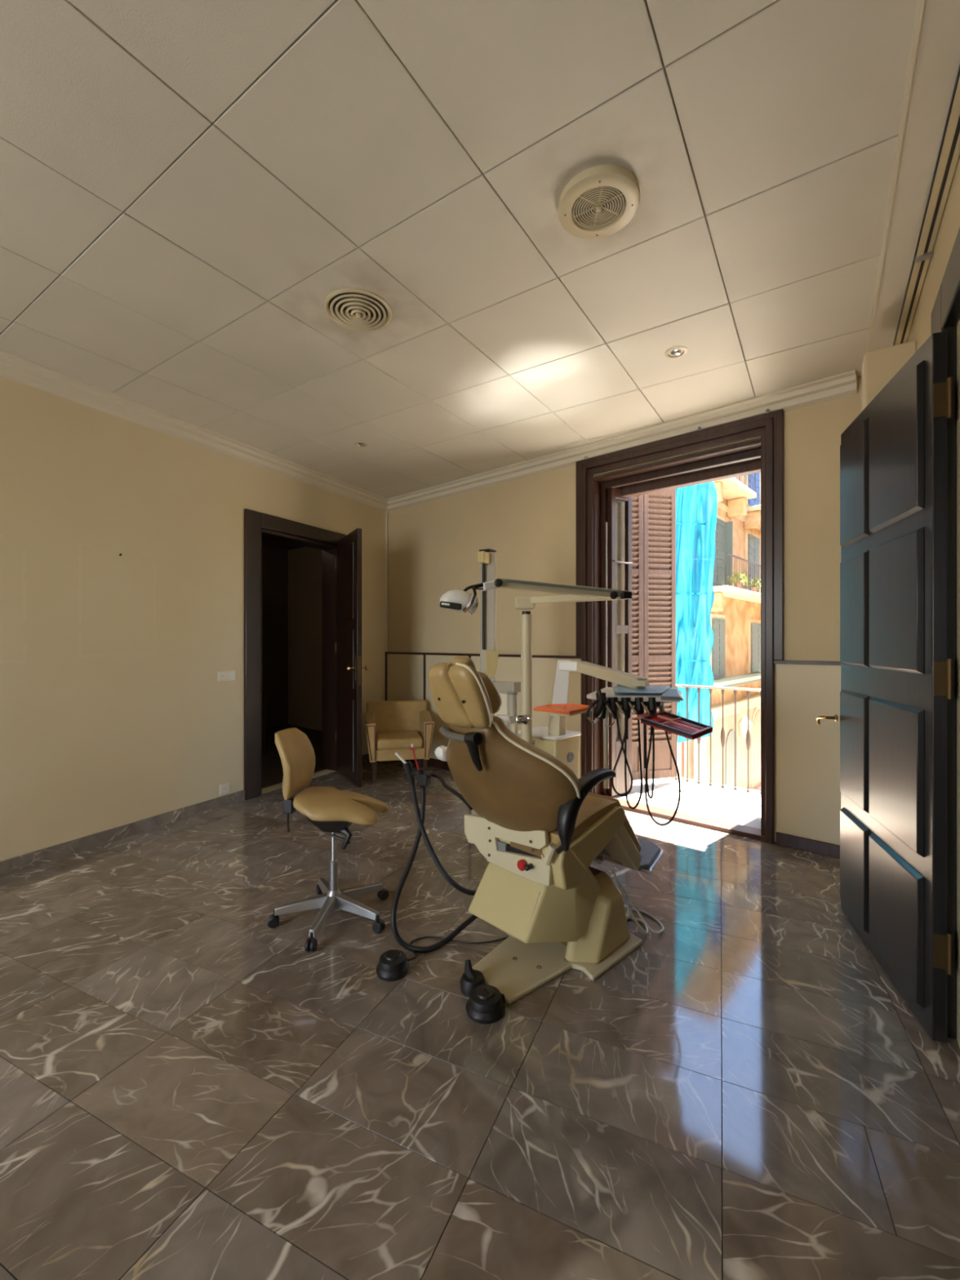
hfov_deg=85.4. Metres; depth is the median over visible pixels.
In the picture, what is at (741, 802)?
floor
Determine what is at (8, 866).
baseboard
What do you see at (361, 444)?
recessed light
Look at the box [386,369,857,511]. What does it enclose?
crown molding
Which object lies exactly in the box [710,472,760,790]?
building
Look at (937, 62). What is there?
trim
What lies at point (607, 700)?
instruments
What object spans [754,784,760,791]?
ground
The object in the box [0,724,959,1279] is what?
floor
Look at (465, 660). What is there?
headrest pillow
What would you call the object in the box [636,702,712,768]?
tray
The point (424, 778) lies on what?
hoses
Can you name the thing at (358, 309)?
ceiling vent
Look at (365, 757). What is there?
baseboard
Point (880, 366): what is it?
wall box
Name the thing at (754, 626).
shutter
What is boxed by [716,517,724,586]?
shutter
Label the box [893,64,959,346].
track
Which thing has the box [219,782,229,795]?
wall socket
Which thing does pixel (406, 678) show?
trim
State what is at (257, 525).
door frame
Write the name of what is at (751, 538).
shutter
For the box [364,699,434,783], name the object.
armchair
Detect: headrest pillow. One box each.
[449,655,476,670]
[477,671,502,714]
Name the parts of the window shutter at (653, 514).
panel, frame, panel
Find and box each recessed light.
[354,441,368,447]
[664,346,687,358]
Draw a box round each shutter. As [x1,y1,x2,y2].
[631,488,675,780]
[712,523,716,586]
[712,617,719,678]
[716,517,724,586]
[719,618,725,677]
[724,520,733,586]
[748,473,754,506]
[748,533,754,590]
[751,622,758,672]
[754,472,759,505]
[754,536,759,591]
[758,623,760,671]
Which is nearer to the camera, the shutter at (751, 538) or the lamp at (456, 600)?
the lamp at (456, 600)
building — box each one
[676,736,710,784]
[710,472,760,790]
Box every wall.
[0,375,385,861]
[262,537,306,727]
[387,375,862,841]
[906,154,959,1047]
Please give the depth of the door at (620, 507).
4.38 m
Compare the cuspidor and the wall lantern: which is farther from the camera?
the wall lantern
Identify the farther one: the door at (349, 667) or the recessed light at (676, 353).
the door at (349, 667)
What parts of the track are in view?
rail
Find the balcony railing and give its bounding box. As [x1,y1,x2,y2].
[665,684,760,795]
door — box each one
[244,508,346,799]
[335,528,368,786]
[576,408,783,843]
[600,486,608,795]
[608,487,633,796]
[816,331,952,1043]
[931,227,959,1038]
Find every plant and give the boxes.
[727,571,748,588]
[744,577,760,591]
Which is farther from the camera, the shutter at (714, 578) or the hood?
the shutter at (714, 578)
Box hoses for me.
[391,743,477,953]
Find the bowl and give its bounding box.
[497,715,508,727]
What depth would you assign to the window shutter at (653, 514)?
4.83 m
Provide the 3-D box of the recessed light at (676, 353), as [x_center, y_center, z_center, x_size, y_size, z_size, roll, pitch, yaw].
[1.076,-1.582,2.854,0.116,0.030,0.116,0,0,33]
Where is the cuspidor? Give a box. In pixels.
[493,693,531,735]
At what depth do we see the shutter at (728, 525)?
17.60 m
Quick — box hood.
[564,871,630,964]
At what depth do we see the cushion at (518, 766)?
1.83 m
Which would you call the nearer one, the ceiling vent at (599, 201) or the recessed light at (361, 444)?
the ceiling vent at (599, 201)
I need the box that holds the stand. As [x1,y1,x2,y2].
[471,548,520,814]
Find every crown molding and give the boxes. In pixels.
[0,348,387,511]
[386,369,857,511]
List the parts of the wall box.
panel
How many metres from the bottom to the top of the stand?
1.941 m
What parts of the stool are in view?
height lever, backrest, leg, leg, leg, tilt lever, seat, tilt lever, leg, leg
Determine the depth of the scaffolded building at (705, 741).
13.29 m
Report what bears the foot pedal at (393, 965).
on the floor at (189, 1090)
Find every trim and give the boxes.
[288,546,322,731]
[385,511,387,652]
[385,651,581,777]
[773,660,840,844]
[869,0,959,351]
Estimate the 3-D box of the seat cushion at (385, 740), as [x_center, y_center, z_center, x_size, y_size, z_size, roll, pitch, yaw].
[-0.796,0.964,5.077,0.430,0.100,0.485,0,0,-13]
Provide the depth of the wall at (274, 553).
8.04 m
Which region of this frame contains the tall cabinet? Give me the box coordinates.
[262,573,262,686]
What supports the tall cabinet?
on the floor at (189, 1090)
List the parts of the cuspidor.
panel, valve post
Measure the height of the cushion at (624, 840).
0.313 m
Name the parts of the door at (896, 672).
handle, panel, panel, panel, panel, panel, panel, panel, panel, hinge plate, hinge plate, hinge plate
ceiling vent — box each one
[323,288,391,331]
[558,164,639,239]
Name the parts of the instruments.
handle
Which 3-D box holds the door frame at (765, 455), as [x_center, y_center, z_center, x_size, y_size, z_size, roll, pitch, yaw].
[1.520,-0.092,4.017,1.522,2.841,0.462,0,0,41]
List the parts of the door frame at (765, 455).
casing, casing, casing, casing, casing, casing, head rail, head rail, casing, casing, casing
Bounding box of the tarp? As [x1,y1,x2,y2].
[675,480,717,780]
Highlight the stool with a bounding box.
[267,727,389,951]
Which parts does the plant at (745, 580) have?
pot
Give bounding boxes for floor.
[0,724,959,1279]
[630,777,760,817]
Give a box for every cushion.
[375,729,422,750]
[477,795,617,846]
[492,715,581,792]
[587,791,641,852]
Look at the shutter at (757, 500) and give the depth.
20.35 m
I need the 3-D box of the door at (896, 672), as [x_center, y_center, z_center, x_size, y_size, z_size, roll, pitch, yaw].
[1.618,0.151,2.151,0.161,2.320,0.960,0,0,19]
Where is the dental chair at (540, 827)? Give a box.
[427,655,664,1004]
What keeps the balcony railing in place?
on the floor at (741, 802)
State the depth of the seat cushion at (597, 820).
2.07 m
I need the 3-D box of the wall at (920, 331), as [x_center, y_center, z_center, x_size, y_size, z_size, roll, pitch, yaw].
[0.943,-0.031,0.576,0.200,3.300,7.200,0,0,33]
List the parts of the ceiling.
panel, panel, panel, panel, panel, panel, panel, panel, panel, panel, panel, panel, panel, panel, panel, panel, panel, panel, panel, panel, panel, panel, panel, panel, panel, panel, panel, panel, panel, panel, panel, panel, panel, panel, panel, panel, panel, panel, panel, panel, panel, panel, panel, panel, panel, panel, panel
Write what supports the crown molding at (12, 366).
attached to the wall at (115, 711)
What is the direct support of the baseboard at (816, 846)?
attached to the wall at (433, 546)
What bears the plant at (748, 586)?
on the building at (735, 612)
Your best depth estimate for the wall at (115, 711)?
3.46 m
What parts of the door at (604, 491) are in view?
bolt rod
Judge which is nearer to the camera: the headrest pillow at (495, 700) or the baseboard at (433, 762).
the headrest pillow at (495, 700)
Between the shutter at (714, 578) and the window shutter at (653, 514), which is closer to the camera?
the window shutter at (653, 514)
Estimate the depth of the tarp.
12.17 m
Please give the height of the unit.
1.202 m
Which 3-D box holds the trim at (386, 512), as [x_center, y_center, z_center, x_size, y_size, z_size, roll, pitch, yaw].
[-1.073,-0.088,5.971,0.022,2.814,0.022,0,0,33]
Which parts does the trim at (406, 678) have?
chair rail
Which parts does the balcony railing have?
rail, rail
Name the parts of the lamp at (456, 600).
lamp handle, arm, arm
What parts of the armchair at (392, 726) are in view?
armrest, arm, leg, backrest, seat, leg, leg, armrest, arm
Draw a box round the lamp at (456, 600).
[440,577,631,742]
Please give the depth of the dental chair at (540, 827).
2.02 m
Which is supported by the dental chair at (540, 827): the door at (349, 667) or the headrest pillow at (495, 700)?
the headrest pillow at (495, 700)
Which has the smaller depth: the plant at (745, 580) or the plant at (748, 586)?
the plant at (745, 580)
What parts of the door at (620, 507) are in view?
pane, pane, rail, rail, rail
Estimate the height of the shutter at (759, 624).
1.900 m
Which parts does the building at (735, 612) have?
pane, shutter rail, shutter rail, rail, pane, shutter rail, shutter rail, shutter rail, arched door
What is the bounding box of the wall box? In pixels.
[862,340,916,410]
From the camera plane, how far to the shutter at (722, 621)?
17.36 m
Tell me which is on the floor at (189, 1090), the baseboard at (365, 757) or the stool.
the stool
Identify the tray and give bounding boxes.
[533,703,591,716]
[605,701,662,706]
[636,702,712,739]
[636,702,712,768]
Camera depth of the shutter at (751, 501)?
19.77 m
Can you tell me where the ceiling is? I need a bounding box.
[0,0,918,498]
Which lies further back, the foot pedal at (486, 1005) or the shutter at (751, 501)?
the shutter at (751, 501)
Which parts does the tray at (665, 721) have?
support rod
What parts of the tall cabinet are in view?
cabinet door, cabinet door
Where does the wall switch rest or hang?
attached to the wall at (115, 711)
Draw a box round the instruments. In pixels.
[586,680,684,826]
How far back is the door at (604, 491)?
4.33 m
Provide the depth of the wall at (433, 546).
4.57 m
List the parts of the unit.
box lid, inclined post, swing arm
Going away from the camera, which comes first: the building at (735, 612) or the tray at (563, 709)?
the tray at (563, 709)
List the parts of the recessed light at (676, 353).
bulb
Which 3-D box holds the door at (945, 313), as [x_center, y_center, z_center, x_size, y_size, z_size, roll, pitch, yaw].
[1.159,0.059,0.943,0.243,2.520,2.150,0,0,33]
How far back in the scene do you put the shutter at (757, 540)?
20.32 m
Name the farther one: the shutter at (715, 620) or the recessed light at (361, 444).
the shutter at (715, 620)
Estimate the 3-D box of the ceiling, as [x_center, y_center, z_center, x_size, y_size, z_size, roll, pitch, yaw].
[-1.097,-1.635,1.821,4.816,0.101,7.273,0,0,33]
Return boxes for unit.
[475,660,646,815]
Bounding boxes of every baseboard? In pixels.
[0,790,244,876]
[361,753,369,763]
[404,757,449,770]
[775,831,839,858]
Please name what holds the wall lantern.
attached to the building at (735, 612)
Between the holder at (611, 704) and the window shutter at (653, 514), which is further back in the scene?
the window shutter at (653, 514)
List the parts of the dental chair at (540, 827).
armrest, clamp lever, hinge plate, hinge plate, control knob, hinge arm, plate, armrest, frame, leg frame, foot plate, foot plate trim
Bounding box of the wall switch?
[217,670,235,681]
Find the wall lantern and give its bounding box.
[725,711,751,739]
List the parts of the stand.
lid, bracket arm, drop post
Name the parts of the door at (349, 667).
panel, panel, panel, knob, lock plate, knob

